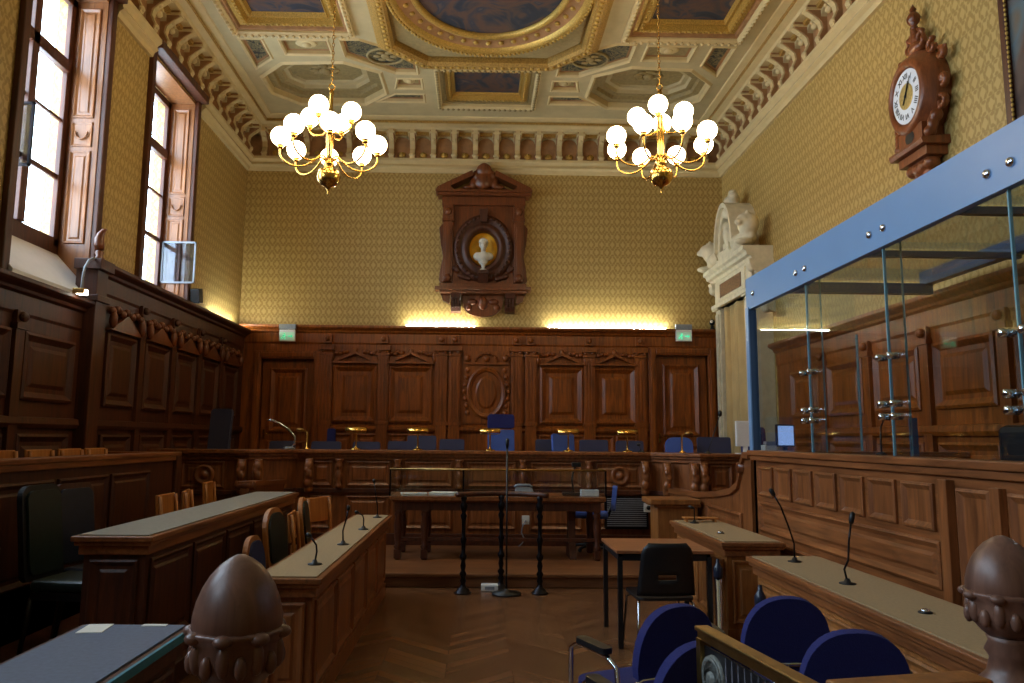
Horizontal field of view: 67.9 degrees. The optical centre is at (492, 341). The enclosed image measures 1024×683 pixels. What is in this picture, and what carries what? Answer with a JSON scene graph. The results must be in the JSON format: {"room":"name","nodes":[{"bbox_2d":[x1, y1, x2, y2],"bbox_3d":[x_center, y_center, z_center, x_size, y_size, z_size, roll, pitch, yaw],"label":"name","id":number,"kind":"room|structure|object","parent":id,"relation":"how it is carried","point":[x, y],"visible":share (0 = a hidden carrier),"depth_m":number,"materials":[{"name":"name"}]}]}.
{"room":"courtroom","nodes":[
{"label":"courtroom","id":0,"kind":"room"},
{"bbox_2d":[0,0,246,323],"bbox_3d":[-4.821,-1.841,5.687,0.600,8.200,17.000,1,-7,-1],"label":"wall","id":1,"kind":"structure","parent":0,"point":[221,179],"depth_m":9.78,"materials":[{"name":"gold paper"}]},
{"bbox_2d":[0,267,94,457],"bbox_3d":[-4.375,0.359,2.543,0.230,3.050,11.300,1,-7,-1],"label":"trim","id":2,"kind":"structure","parent":1,"relation":"attached to","point":[41,323],"depth_m":7.42,"materials":[{"name":"brown wood"}]},
{"bbox_2d":[0,0,127,295],"bbox_3d":[-4.681,-2.414,8.061,0.590,3.780,1.740,1,-7,-1],"label":"window","id":3,"kind":"structure","parent":1,"relation":"in","point":[86,64],"depth_m":8.67,"materials":[{"name":"brown wood"}]},
{"bbox_2d":[72,257,96,295],"bbox_3d":[-4.300,-0.710,8.115,0.140,0.488,0.442,1,-7,-1],"label":"lamp","id":4,"kind":"object","parent":1,"relation":"attached to","point":[80,291],"visible":1,"depth_m":7.99,"materials":[{"name":"grey metal"}]},
{"bbox_2d":[72,258,114,448],"bbox_3d":[-4.446,0.848,8.256,0.300,3.520,0.320,1,-7,-1],"label":"trim","id":5,"kind":"structure","parent":1,"relation":"attached to","point":[97,271],"depth_m":8.30,"materials":[{"name":"brown wood"}]},
{"bbox_2d":[94,229,106,258],"bbox_3d":[-4.380,-1.082,8.482,0.132,0.369,0.117,1,-7,-1],"label":"finial","id":6,"kind":"object","parent":5,"relation":"on","point":[99,244],"visible":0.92,"depth_m":8.45,"materials":[{"name":"brown wood"}]},
{"bbox_2d":[134,40,208,300],"bbox_3d":[-4.732,-2.264,10.834,0.590,3.380,1.760,1,-7,-1],"label":"window","id":7,"kind":"structure","parent":1,"relation":"in","point":[179,152],"depth_m":11.48,"materials":[{"name":"brown wood"}]},
{"bbox_2d":[96,266,250,450],"bbox_3d":[-4.514,1.202,11.038,0.270,3.520,5.370,1,-7,-1],"label":"wall paneling","id":8,"kind":"structure","parent":1,"relation":"attached to","point":[169,360],"depth_m":10.25,"materials":[{"name":"brown wood"}]},
{"bbox_2d":[190,288,202,302],"bbox_3d":[-4.498,-0.663,11.545,0.142,0.308,0.204,1,-7,-1],"label":"loudspeaker","id":9,"kind":"object","parent":8,"relation":"on","point":[196,294],"visible":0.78,"depth_m":11.47,"materials":[{"name":"black plastic"}]},
{"bbox_2d":[117,0,270,169],"bbox_3d":[-4.199,-4.859,6.082,0.610,1.100,17.000,1,-7,-1],"label":"trim","id":10,"kind":"structure","parent":1,"relation":"attached to","point":[236,111],"depth_m":11.56,"materials":[{"name":"paint"}]},
{"bbox_2d":[178,587,676,682],"bbox_3d":[-0.179,2.378,5.240,9.960,0.200,17.600,1,-7,-1],"label":"floor","id":11,"kind":"structure","parent":0,"point":[415,634],"depth_m":6.19,"materials":[{"name":"wood"}]},
{"bbox_2d":[0,451,181,646],"bbox_3d":[-3.810,1.392,4.162,0.920,1.420,8.350,1,-7,-1],"label":"wall","id":12,"kind":"structure","parent":11,"relation":"on","point":[126,484],"depth_m":6.44,"materials":[{"name":"brown wood"}]},
{"bbox_2d":[0,585,79,646],"bbox_3d":[-3.985,1.964,5.220,1.140,0.550,9.000,1,-7,-1],"label":"trim","id":13,"kind":"structure","parent":12,"relation":"attached to","point":[28,586],"depth_m":5.50,"materials":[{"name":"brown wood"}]},
{"bbox_2d":[0,450,17,457],"bbox_3d":[-3.894,1.367,6.306,0.493,0.914,0.420,1,-7,-1],"label":"wooden chair","id":14,"kind":"object","parent":13,"relation":"on","point":[3,453],"visible":0.16,"depth_m":6.46,"materials":[{"name":"brown wood"}]},
{"bbox_2d":[24,449,54,456],"bbox_3d":[-3.905,1.438,6.871,0.493,0.914,0.420,1,-7,-1],"label":"wooden chair","id":15,"kind":"object","parent":13,"relation":"on","point":[33,452],"visible":0.19,"depth_m":6.91,"materials":[{"name":"brown wood"}]},
{"bbox_2d":[57,448,83,455],"bbox_3d":[-3.915,1.505,7.397,0.493,0.914,0.420,1,-7,-1],"label":"wooden chair","id":16,"kind":"object","parent":13,"relation":"on","point":[72,451],"visible":0.17,"depth_m":7.44,"materials":[{"name":"brown wood"}]},
{"bbox_2d":[84,448,107,454],"bbox_3d":[-3.924,1.568,7.893,0.493,0.914,0.420,1,-7,-1],"label":"wooden chair","id":17,"kind":"object","parent":13,"relation":"on","point":[87,451],"visible":0.16,"depth_m":7.92,"materials":[{"name":"brown wood"}]},
{"bbox_2d":[0,624,186,682],"bbox_3d":[-1.502,1.512,2.486,0.498,0.800,1.470,1,-7,-1],"label":"desk","id":18,"kind":"object","parent":11,"relation":"on","point":[120,653],"visible":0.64,"depth_m":2.81,"materials":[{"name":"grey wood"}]},
{"bbox_2d":[76,624,113,632],"bbox_3d":[-1.649,1.191,3.155,0.100,0.003,0.140,1,-7,-7],"label":"paper sheet","id":19,"kind":"object","parent":18,"relation":"on","point":[91,628],"visible":1,"depth_m":3.15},
{"bbox_2d":[183,554,291,682],"bbox_3d":[-0.570,1.140,1.619,0.240,1.337,0.240,1,-7,-1],"label":"finial","id":20,"kind":"object","parent":11,"relation":"on","point":[235,633],"visible":1,"depth_m":1.61,"materials":[{"name":"brown wood"}]},
{"bbox_2d":[242,535,265,568],"bbox_3d":[-1.657,1.951,5.992,0.579,0.816,0.460,1,-7,-1],"label":"leather chair","id":21,"kind":"object","parent":11,"relation":"on","point":[253,547],"visible":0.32,"depth_m":5.99,"materials":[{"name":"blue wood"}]},
{"bbox_2d":[236,479,285,494],"bbox_3d":[-2.809,2.211,9.265,0.200,1.100,1.558,1,-7,-1],"label":"wall","id":22,"kind":"structure","parent":11,"relation":"on","point":[275,485],"depth_m":8.96,"materials":[{"name":"brown wood"}]},
{"bbox_2d":[0,613,187,682],"bbox_3d":[-2.751,2.370,6.704,1.350,0.140,5.200,1,-7,-1],"label":"trim","id":23,"kind":"structure","parent":22,"relation":"attached to","point":[8,651],"depth_m":5.33,"materials":[{"name":"brown wood"}]},
{"bbox_2d":[16,483,82,655],"bbox_3d":[-2.897,1.550,5.218,0.615,1.113,0.400,0,-7,6],"label":"leather chair","id":24,"kind":"object","parent":23,"relation":"on","point":[39,507],"visible":0.82,"depth_m":5.15,"materials":[{"name":"black leather"}]},
{"bbox_2d":[50,482,94,637],"bbox_3d":[-2.945,1.621,5.696,0.612,1.094,0.420,-1,-7,10],"label":"leather chair","id":25,"kind":"object","parent":23,"relation":"on","point":[78,503],"visible":0.34,"depth_m":5.72,"materials":[{"name":"black leather"}]},
{"bbox_2d":[155,492,177,515],"bbox_3d":[-2.854,1.892,7.116,0.493,0.914,0.420,1,-7,-1],"label":"wooden chair","id":26,"kind":"object","parent":23,"relation":"on","point":[164,503],"visible":0.26,"depth_m":7.14,"materials":[{"name":"brown wood"}]},
{"bbox_2d":[70,492,298,649],"bbox_3d":[-2.329,1.829,6.388,0.490,0.860,3.780,1,-7,-1],"label":"desk","id":27,"kind":"object","parent":23,"relation":"on","point":[155,569],"visible":0.7,"depth_m":4.92,"materials":[{"name":"brown wood"}]},
{"bbox_2d":[182,489,193,508],"bbox_3d":[-2.884,1.967,7.705,0.493,0.914,0.420,2,-7,-14],"label":"wooden chair","id":28,"kind":"object","parent":23,"relation":"on","point":[187,495],"visible":0.21,"depth_m":7.53,"materials":[{"name":"brown wood"}]},
{"bbox_2d":[202,481,216,504],"bbox_3d":[-3.192,2.140,9.092,0.493,0.914,0.420,1,-7,-5],"label":"wooden chair","id":29,"kind":"object","parent":23,"relation":"on","point":[208,488],"visible":0.34,"depth_m":9.11,"materials":[{"name":"brown wood"}]},
{"bbox_2d":[290,544,675,587],"bbox_3d":[-0.395,2.718,9.316,5.600,0.150,2.320,1,-7,-1],"label":"platform","id":30,"kind":"object","parent":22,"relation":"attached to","point":[442,568],"depth_m":8.54,"materials":[{"name":"brown wood"}]},
{"bbox_2d":[389,466,606,560],"bbox_3d":[0.059,2.122,9.481,2.624,1.083,0.760,1,-7,-1],"label":"table","id":31,"kind":"object","parent":30,"relation":"on","point":[556,501],"visible":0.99,"depth_m":9.16,"materials":[{"name":"brown wood"}]},
{"bbox_2d":[562,462,580,495],"bbox_3d":[0.993,1.716,9.500,0.240,0.410,0.180,1,-7,-1],"label":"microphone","id":32,"kind":"object","parent":31,"relation":"on","point":[574,464],"visible":0.88,"depth_m":9.48,"materials":[{"name":"black plastic"}]},
{"bbox_2d":[580,489,598,496],"bbox_3d":[1.194,1.865,9.364,0.220,0.084,0.120,1,-7,-1],"label":"tissue box","id":33,"kind":"object","parent":31,"relation":"on","point":[583,492],"visible":1,"depth_m":9.31,"materials":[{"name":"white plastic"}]},
{"bbox_2d":[575,485,617,551],"bbox_3d":[1.351,2.330,10.055,0.609,0.838,0.544,-1,-7,10],"label":"chair","id":34,"kind":"object","parent":30,"relation":"on","point":[579,514],"visible":0.44,"depth_m":9.87,"materials":[{"name":"blue fabric"}]},
{"bbox_2d":[642,496,700,538],"bbox_3d":[2.071,2.204,8.783,0.580,0.780,0.500,1,-7,-1],"label":"pedestal","id":35,"kind":"object","parent":30,"relation":"on","point":[663,509],"visible":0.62,"depth_m":8.63,"materials":[{"name":"wood"}]},
{"bbox_2d":[262,507,287,568],"bbox_3d":[-1.678,1.952,6.630,0.598,0.974,0.460,0,-7,5],"label":"leather chair","id":36,"kind":"object","parent":11,"relation":"on","point":[274,532],"visible":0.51,"depth_m":6.58,"materials":[{"name":"leather"}]},
{"bbox_2d":[287,510,300,552],"bbox_3d":[-1.698,2.092,7.261,0.493,0.914,0.420,1,-7,-7],"label":"wooden chair","id":37,"kind":"object","parent":11,"relation":"on","point":[292,517],"visible":0.41,"depth_m":7.10,"materials":[{"name":"brown wood"}]},
{"bbox_2d":[297,497,310,546],"bbox_3d":[-1.722,2.111,7.882,0.598,0.974,0.460,1,-7,-7],"label":"wooden chair","id":38,"kind":"object","parent":11,"relation":"on","point":[302,507],"visible":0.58,"depth_m":7.72,"materials":[{"name":"brown wood"}]},
{"bbox_2d":[305,496,331,541],"bbox_3d":[-1.799,2.221,8.518,0.493,0.914,0.420,-3,-8,27],"label":"wooden chair","id":39,"kind":"object","parent":11,"relation":"on","point":[319,507],"visible":0.3,"depth_m":8.69,"materials":[{"name":"brown wood"}]},
{"bbox_2d":[261,515,391,682],"bbox_3d":[-1.217,1.972,6.078,0.405,0.800,3.600,1,-7,-1],"label":"desk","id":40,"kind":"object","parent":11,"relation":"on","point":[327,607],"visible":0.89,"depth_m":5.01,"materials":[{"name":"brown wood"}]},
{"bbox_2d":[147,448,740,545],"bbox_3d":[-0.117,2.211,10.344,8.787,1.420,1.308,1,-7,-1],"label":"bench","id":41,"kind":"object","parent":11,"relation":"on","point":[346,476],"visible":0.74,"depth_m":10.42,"materials":[{"name":"brown wood"}]},
{"bbox_2d":[345,427,366,449],"bbox_3d":[-1.925,1.367,10.729,0.290,0.320,0.148,1,-7,-1],"label":"brass lamp","id":42,"kind":"object","parent":41,"relation":"on","point":[348,429],"visible":1,"depth_m":10.70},
{"bbox_2d":[407,427,428,449],"bbox_3d":[-1.055,1.377,10.744,0.290,0.320,0.148,1,-7,-1],"label":"brass lamp","id":43,"kind":"object","parent":41,"relation":"on","point":[410,429],"visible":0.98,"depth_m":10.71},
{"bbox_2d":[480,428,499,450],"bbox_3d":[-0.035,1.388,10.762,0.290,0.320,0.148,1,-7,-1],"label":"brass lamp","id":44,"kind":"object","parent":41,"relation":"on","point":[482,430],"visible":0.99,"depth_m":10.73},
{"bbox_2d":[558,429,578,451],"bbox_3d":[1.074,1.401,10.782,0.290,0.320,0.148,1,-7,-1],"label":"brass lamp","id":45,"kind":"object","parent":41,"relation":"on","point":[567,432],"visible":1,"depth_m":10.75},
{"bbox_2d":[604,496,648,528],"bbox_3d":[1.840,2.353,10.448,0.600,0.440,0.050,1,-7,-1],"label":"vent","id":46,"kind":"object","parent":41,"relation":"attached to","point":[629,513],"depth_m":10.42,"materials":[{"name":"grey metal"}]},
{"bbox_2d":[616,429,637,451],"bbox_3d":[1.914,1.410,10.796,0.290,0.320,0.148,1,-7,-1],"label":"brass lamp","id":47,"kind":"object","parent":41,"relation":"on","point":[618,431],"visible":0.98,"depth_m":10.77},
{"bbox_2d":[735,421,749,453],"bbox_3d":[3.405,1.293,10.245,0.260,0.440,0.140,1,-7,-1],"label":"computer monitor","id":48,"kind":"object","parent":41,"relation":"on","point":[741,427],"visible":0.57,"depth_m":10.22,"materials":[{"name":"white plastic"}]},
{"bbox_2d":[775,424,794,450],"bbox_3d":[3.963,1.325,10.302,0.260,0.400,0.140,1,-7,-7],"label":"computer monitor","id":49,"kind":"object","parent":41,"relation":"on","point":[784,433],"visible":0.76,"depth_m":10.28,"materials":[{"name":"black plastic"}]},
{"bbox_2d":[454,491,548,595],"bbox_3d":[0.095,2.112,8.027,0.984,1.037,0.365,1,-7,-1],"label":"bar","id":50,"kind":"object","parent":11,"relation":"on","point":[539,590],"visible":0.98,"depth_m":7.97,"materials":[{"name":"metal"}]},
{"bbox_2d":[492,438,520,597],"bbox_3d":[0.149,1.817,7.939,0.300,1.600,0.300,1,-7,-1],"label":"microphone stand","id":51,"kind":"object","parent":11,"relation":"on","point":[506,593],"visible":1,"depth_m":7.89,"materials":[{"name":"black metal"}]},
{"bbox_2d":[569,603,712,682],"bbox_3d":[0.704,1.607,3.492,0.580,0.868,0.535,4,-8,-25],"label":"upholstered armchair","id":52,"kind":"object","parent":11,"relation":"on","point":[669,627],"visible":0.71,"depth_m":3.29,"materials":[{"name":"blue fabric"}]},
{"bbox_2d":[601,538,713,648],"bbox_3d":[1.337,2.046,6.248,0.760,0.740,0.740,1,-7,-1],"label":"table","id":53,"kind":"object","parent":11,"relation":"on","point":[622,549],"visible":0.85,"depth_m":5.95,"materials":[{"name":"laminate"}]},
{"bbox_2d":[623,543,694,638],"bbox_3d":[1.258,1.923,5.718,0.499,0.854,0.522,1,-7,-4],"label":"chair","id":54,"kind":"object","parent":11,"relation":"on","point":[657,559],"visible":0.98,"depth_m":5.53,"materials":[{"name":"black plastic"}]},
{"bbox_2d":[582,641,749,682],"bbox_3d":[0.674,1.531,2.896,0.580,0.868,0.535,3,-8,-20],"label":"upholstered armchair","id":55,"kind":"object","parent":11,"relation":"on","point":[680,666],"visible":0.38,"depth_m":2.67,"materials":[{"name":"blue fabric"}]},
{"bbox_2d":[668,452,755,532],"bbox_3d":[2.446,1.980,8.617,0.200,1.490,3.100,1,-7,-1],"label":"wall","id":56,"kind":"structure","parent":11,"relation":"on","point":[734,505],"depth_m":7.52,"materials":[{"name":"brown wood"}]},
{"bbox_2d":[713,559,722,629],"bbox_3d":[1.735,2.022,5.826,0.100,0.690,0.100,1,-7,-1],"label":"metal post","id":57,"kind":"object","parent":11,"relation":"on","point":[717,569],"visible":0.71,"depth_m":5.82,"materials":[{"name":"silver metal"}]},
{"bbox_2d":[670,520,785,641],"bbox_3d":[2.057,2.094,6.806,0.520,0.800,1.650,1,-7,-1],"label":"desk","id":58,"kind":"object","parent":11,"relation":"on","point":[739,583],"visible":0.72,"depth_m":6.08,"materials":[{"name":"brown wood"}]},
{"bbox_2d":[711,596,829,682],"bbox_3d":[1.337,1.640,3.701,0.580,0.868,0.535,1,-7,-4],"label":"upholstered armchair","id":59,"kind":"object","parent":11,"relation":"on","point":[781,628],"visible":0.46,"depth_m":3.49,"materials":[{"name":"blue fabric"}]},
{"bbox_2d":[750,629,912,682],"bbox_3d":[1.388,1.562,3.087,0.580,0.868,0.535,0,-7,2],"label":"upholstered armchair","id":60,"kind":"object","parent":11,"relation":"on","point":[842,653],"visible":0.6,"depth_m":2.88,"materials":[{"name":"blue fabric"}]},
{"bbox_2d":[746,556,988,674],"bbox_3d":[2.079,1.647,3.289,0.530,0.800,4.060,1,-7,-1],"label":"desk","id":61,"kind":"object","parent":11,"relation":"on","point":[943,640],"visible":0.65,"depth_m":3.81,"materials":[{"name":"brown wood"}]},
{"bbox_2d":[769,488,801,562],"bbox_3d":[1.960,1.229,5.094,0.203,0.482,0.090,1,-7,-1],"label":"gooseneck microphone","id":62,"kind":"object","parent":61,"relation":"on","point":[794,559],"visible":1,"depth_m":5.09,"materials":[{"name":"black plastic"}]},
{"bbox_2d":[839,512,855,584],"bbox_3d":[2.013,1.172,4.324,0.095,0.401,0.090,-5,-9,39],"label":"gooseneck microphone","id":63,"kind":"object","parent":61,"relation":"on","point":[847,581],"visible":1,"depth_m":4.32,"materials":[{"name":"black plastic"}]},
{"bbox_2d":[745,115,1023,606],"bbox_3d":[3.426,0.515,3.892,2.000,3.220,6.520,1,-7,-1],"label":"dock","id":64,"kind":"object","parent":11,"relation":"on","point":[921,517],"visible":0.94,"depth_m":4.82,"materials":[{"name":"brown wood"}]},
{"bbox_2d":[957,535,1023,682],"bbox_3d":[1.450,1.218,2.091,0.240,1.337,0.240,1,-7,-1],"label":"finial","id":65,"kind":"object","parent":11,"relation":"on","point":[992,590],"visible":0.99,"depth_m":2.10,"materials":[{"name":"brown wood"}]},
{"bbox_2d":[826,670,992,682],"bbox_3d":[1.120,1.350,1.992,0.449,0.885,0.100,2,-7,-12],"label":"wooden barrier","id":66,"kind":"object","parent":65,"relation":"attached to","point":[962,676],"visible":1,"depth_m":2.05,"materials":[{"name":"brown wood"}]},
{"bbox_2d":[695,625,818,682],"bbox_3d":[0.787,1.399,2.267,0.054,0.910,0.670,2,-7,-11],"label":"gate","id":67,"kind":"object","parent":66,"relation":"attached to","point":[713,666],"visible":1,"depth_m":2.42,"materials":[{"name":"brown wood"}]},
{"bbox_3d":[-0.151,2.805,11.840,9.060,0.620,3.800,1,-7,-1],"label":"trim","id":68,"kind":"structure","parent":11,"relation":"on","visible":0},
{"bbox_2d":[207,409,233,448],"bbox_3d":[-4.084,1.639,10.857,0.544,1.375,0.663,-1,-7,13],"label":"chair","id":69,"kind":"object","parent":68,"relation":"on","point":[221,420],"visible":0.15,"depth_m":11.13,"materials":[{"name":"fabric"}]},
{"bbox_2d":[269,441,295,448],"bbox_3d":[-3.345,1.989,11.705,0.544,0.907,0.616,1,-7,-1],"label":"chair","id":70,"kind":"object","parent":68,"relation":"on","point":[273,444],"visible":0.12,"depth_m":12.00,"materials":[{"name":"fabric"}]},
{"bbox_2d":[311,441,341,448],"bbox_3d":[-2.612,1.972,11.519,0.544,0.907,0.616,1,-7,-1],"label":"chair","id":71,"kind":"object","parent":68,"relation":"on","point":[314,444],"visible":0.16,"depth_m":11.81,"materials":[{"name":"fabric"}]},
{"bbox_2d":[353,442,379,449],"bbox_3d":[-1.993,1.985,11.580,0.544,0.907,0.616,1,-7,-1],"label":"chair","id":72,"kind":"object","parent":68,"relation":"on","point":[362,445],"visible":0.14,"depth_m":11.87,"materials":[{"name":"fabric"}]},
{"bbox_2d":[388,441,406,449],"bbox_3d":[-1.530,2.030,11.937,0.544,0.917,0.617,1,-7,-1],"label":"chair","id":73,"kind":"object","parent":68,"relation":"on","point":[392,445],"visible":0.09,"depth_m":12.23,"materials":[{"name":"fabric"}]},
{"bbox_2d":[407,436,436,449],"bbox_3d":[-1.108,1.915,11.359,0.544,1.007,0.626,1,-7,-1],"label":"chair","id":74,"kind":"object","parent":68,"relation":"on","point":[425,442],"visible":0.13,"depth_m":11.65,"materials":[{"name":"fabric"}]},
{"bbox_2d":[439,439,463,449],"bbox_3d":[-0.680,2.020,11.956,0.544,0.957,0.621,1,-7,-1],"label":"chair","id":75,"kind":"object","parent":68,"relation":"on","point":[444,444],"visible":0.14,"depth_m":12.25,"materials":[{"name":"fabric"}]},
{"bbox_2d":[487,414,514,450],"bbox_3d":[0.141,1.795,11.719,0.544,1.357,0.671,2,-7,-8],"label":"chair","id":76,"kind":"object","parent":68,"relation":"on","point":[502,421],"visible":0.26,"depth_m":12.01,"materials":[{"name":"blue fabric"}]},
{"bbox_2d":[535,439,551,450],"bbox_3d":[0.820,2.032,11.984,0.544,0.967,0.622,1,-7,-1],"label":"chair","id":77,"kind":"object","parent":68,"relation":"on","point":[540,444],"visible":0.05,"depth_m":12.28,"materials":[{"name":"fabric"}]},
{"bbox_2d":[551,434,574,450],"bbox_3d":[1.145,1.902,11.294,0.544,1.056,0.631,3,-8,-21],"label":"chair","id":78,"kind":"object","parent":68,"relation":"on","point":[558,442],"visible":0.14,"depth_m":11.56,"materials":[{"name":"blue fabric"}]},
{"bbox_2d":[579,440,607,451],"bbox_3d":[1.602,2.028,11.898,0.544,0.967,0.622,1,-7,-1],"label":"chair","id":79,"kind":"object","parent":68,"relation":"on","point":[584,445],"visible":0.16,"depth_m":12.19,"materials":[{"name":"fabric"}]},
{"bbox_2d":[615,441,643,451],"bbox_3d":[2.073,1.962,11.310,0.544,0.957,0.621,1,-7,-1],"label":"chair","id":80,"kind":"object","parent":68,"relation":"on","point":[620,445],"visible":0.16,"depth_m":11.60,"materials":[{"name":"fabric"}]},
{"bbox_2d":[665,437,692,452],"bbox_3d":[2.833,1.942,11.330,0.544,1.017,0.627,1,-7,-1],"label":"chair","id":81,"kind":"object","parent":68,"relation":"on","point":[673,444],"visible":0.14,"depth_m":11.62,"materials":[{"name":"blue fabric"}]},
{"bbox_2d":[696,437,730,452],"bbox_3d":[3.436,1.969,11.540,0.558,1.027,0.628,1,-7,-1],"label":"chair","id":82,"kind":"object","parent":68,"relation":"on","point":[719,444],"visible":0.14,"depth_m":11.83,"materials":[{"name":"fabric"}]},
{"bbox_3d":[3.599,2.036,5.053,1.820,0.500,9.400,1,-7,-1],"label":"trim","id":83,"kind":"structure","parent":11,"relation":"on","visible":0},
{"bbox_2d":[998,425,1023,460],"bbox_3d":[3.281,1.137,4.909,0.620,1.200,0.600,1,-7,-1],"label":"armchair","id":84,"kind":"object","parent":83,"relation":"on","point":[1011,437],"visible":0.09,"depth_m":5.11,"materials":[{"name":"black plastic"}]},
{"bbox_2d":[239,171,721,328],"bbox_3d":[-0.305,-0.699,14.349,9.960,8.200,0.300,1,-7,-1],"label":"wall","id":85,"kind":"structure","parent":0,"point":[601,251],"depth_m":14.32,"materials":[{"name":"gold paper"}]},
{"bbox_2d":[249,351,321,448],"bbox_3d":[-3.735,1.432,13.746,1.230,2.520,0.230,1,-7,-1],"label":"door","id":86,"kind":"structure","parent":85,"relation":"in","point":[290,387],"depth_m":13.81,"materials":[{"name":"brown wood"}]},
{"bbox_2d":[279,324,295,340],"bbox_3d":[-3.723,-0.159,13.798,0.300,0.310,0.068,1,-7,-1],"label":"exit sign","id":87,"kind":"object","parent":85,"relation":"attached to","point":[284,335],"visible":1,"depth_m":13.78,"materials":[{"name":"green plastic"}]},
{"bbox_2d":[238,324,718,451],"bbox_3d":[-0.171,1.539,13.783,9.060,3.620,0.264,1,-7,-1],"label":"wall paneling","id":88,"kind":"structure","parent":85,"relation":"attached to","point":[447,381],"depth_m":13.85,"materials":[{"name":"brown wood"}]},
{"bbox_2d":[435,163,531,317],"bbox_3d":[-0.169,-1.903,14.172,1.800,2.907,0.360,1,-7,-1],"label":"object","id":89,"kind":"object","parent":85,"relation":"attached to","point":[483,208],"visible":1,"depth_m":14.12,"materials":[{"name":"brown wood"}]},
{"bbox_2d":[473,238,492,269],"bbox_3d":[-0.172,-1.614,14.088,0.373,0.632,0.180,0,-7,2],"label":"bust","id":90,"kind":"object","parent":89,"relation":"on","point":[483,257],"visible":0.99,"depth_m":14.04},
{"bbox_2d":[435,283,530,295],"bbox_3d":[-0.177,-0.969,14.038,1.760,0.180,0.330,1,-7,-1],"label":"shelf","id":91,"kind":"object","parent":89,"relation":"attached to","point":[445,289],"depth_m":13.93,"materials":[{"name":"brown wood"}]},
{"bbox_2d":[247,113,721,177],"bbox_3d":[-0.120,-3.779,14.295,9.060,1.100,0.610,1,-7,-1],"label":"trim","id":92,"kind":"structure","parent":85,"relation":"attached to","point":[415,143],"depth_m":14.41,"materials":[{"name":"paint"}]},
{"bbox_2d":[648,347,717,452],"bbox_3d":[3.470,1.443,13.882,1.240,2.660,0.230,1,-7,-1],"label":"door","id":93,"kind":"structure","parent":85,"relation":"in","point":[677,384],"depth_m":13.94,"materials":[{"name":"brown wood"}]},
{"bbox_2d":[675,324,691,341],"bbox_3d":[3.507,-0.157,13.936,0.300,0.310,0.068,1,-7,-1],"label":"exit sign","id":94,"kind":"object","parent":85,"relation":"attached to","point":[685,334],"visible":1,"depth_m":13.91,"materials":[{"name":"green plastic"}]},
{"bbox_2d":[200,0,781,119],"bbox_3d":[0.042,-5.541,6.250,9.660,0.830,17.600,1,-7,-1],"label":"ceiling","id":95,"kind":"structure","parent":0,"point":[618,78],"depth_m":12.70,"materials":[{"name":"beige paint"}]},
{"bbox_2d":[211,0,354,39],"bbox_3d":[-2.878,-4.886,8.641,1.800,0.219,5.220,1,-7,-1],"label":"painting","id":96,"kind":"object","parent":95,"relation":"attached to","point":[271,18],"visible":0.96,"depth_m":10.89,"materials":[{"name":"paint"}]},
{"bbox_2d":[271,0,386,195],"bbox_3d":[-1.882,-3.249,8.947,1.239,3.170,1.239,-1,-7,10],"label":"chandelier","id":97,"kind":"object","parent":95,"relation":"hanging from","point":[328,177],"visible":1,"depth_m":8.71,"materials":[{"name":"glass"}]},
{"bbox_2d":[433,69,541,111],"bbox_3d":[-0.089,-4.325,12.908,1.740,0.226,1.520,1,-7,-1],"label":"painting","id":98,"kind":"object","parent":95,"relation":"attached to","point":[489,90],"visible":0.99,"depth_m":13.18,"materials":[{"name":"paint"}]},
{"bbox_2d":[366,0,613,70],"bbox_3d":[-0.035,-4.612,10.012,3.320,0.205,4.220,1,-7,-1],"label":"painting","id":99,"kind":"object","parent":95,"relation":"attached to","point":[506,35],"visible":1,"depth_m":11.06,"materials":[{"name":"paint"}]},
{"bbox_2d":[607,0,717,194],"bbox_3d":[1.978,-3.241,9.019,1.239,3.100,1.239,-1,-7,10],"label":"chandelier","id":100,"kind":"object","parent":95,"relation":"hanging from","point":[661,176],"visible":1,"depth_m":8.77,"materials":[{"name":"glass"}]},
{"bbox_2d":[621,0,770,46],"bbox_3d":[2.861,-4.821,8.742,1.800,0.219,5.220,1,-7,-1],"label":"painting","id":101,"kind":"object","parent":95,"relation":"attached to","point":[709,22],"visible":1,"depth_m":10.94,"materials":[{"name":"paint"}]},
{"bbox_2d":[722,0,1023,449],"bbox_3d":[4.687,-1.734,5.855,0.300,8.200,17.000,1,-7,-1],"label":"wall","id":102,"kind":"structure","parent":0,"point":[823,161],"depth_m":9.14,"materials":[{"name":"gold paper"}]},
{"bbox_2d":[697,190,777,449],"bbox_3d":[4.095,0.300,12.838,0.591,5.916,2.270,1,-7,-1],"label":"stone doorcase","id":103,"kind":"object","parent":102,"relation":"attached to","point":[736,254],"visible":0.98,"depth_m":12.56,"materials":[{"name":"white stone"}]},
{"bbox_2d":[724,298,747,452],"bbox_3d":[4.176,1.020,12.800,0.181,3.380,1.250,1,-7,-1],"label":"pilaster","id":104,"kind":"object","parent":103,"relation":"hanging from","point":[734,315],"visible":0.48,"depth_m":12.96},
{"bbox_2d":[699,0,886,176],"bbox_3d":[4.269,-4.764,6.231,0.610,1.100,17.000,1,-7,-1],"label":"trim","id":105,"kind":"structure","parent":102,"relation":"attached to","point":[800,38],"depth_m":11.26,"materials":[{"name":"paint"}]},
{"bbox_2d":[768,262,1023,459],"bbox_3d":[4.424,0.654,4.236,0.230,3.050,14.400,1,-7,-1],"label":"wall paneling","id":106,"kind":"structure","parent":102,"relation":"attached to","point":[959,365],"depth_m":7.65,"materials":[{"name":"brown wood"}]},
{"bbox_2d":[888,4,951,178],"bbox_3d":[4.363,-2.529,7.845,0.295,2.030,0.991,1,-7,-1],"label":"wall clock","id":107,"kind":"object","parent":102,"relation":"attached to","point":[919,99],"visible":0.94,"depth_m":7.64,"materials":[{"name":"brown wood"}]},
{"bbox_2d":[997,0,1023,124],"bbox_3d":[4.515,-2.940,5.299,0.090,2.650,2.800,1,-7,-1],"label":"painting","id":108,"kind":"object","parent":102,"relation":"attached to","point":[1010,12],"visible":0.68,"depth_m":6.54,"materials":[{"name":"brown wood"}]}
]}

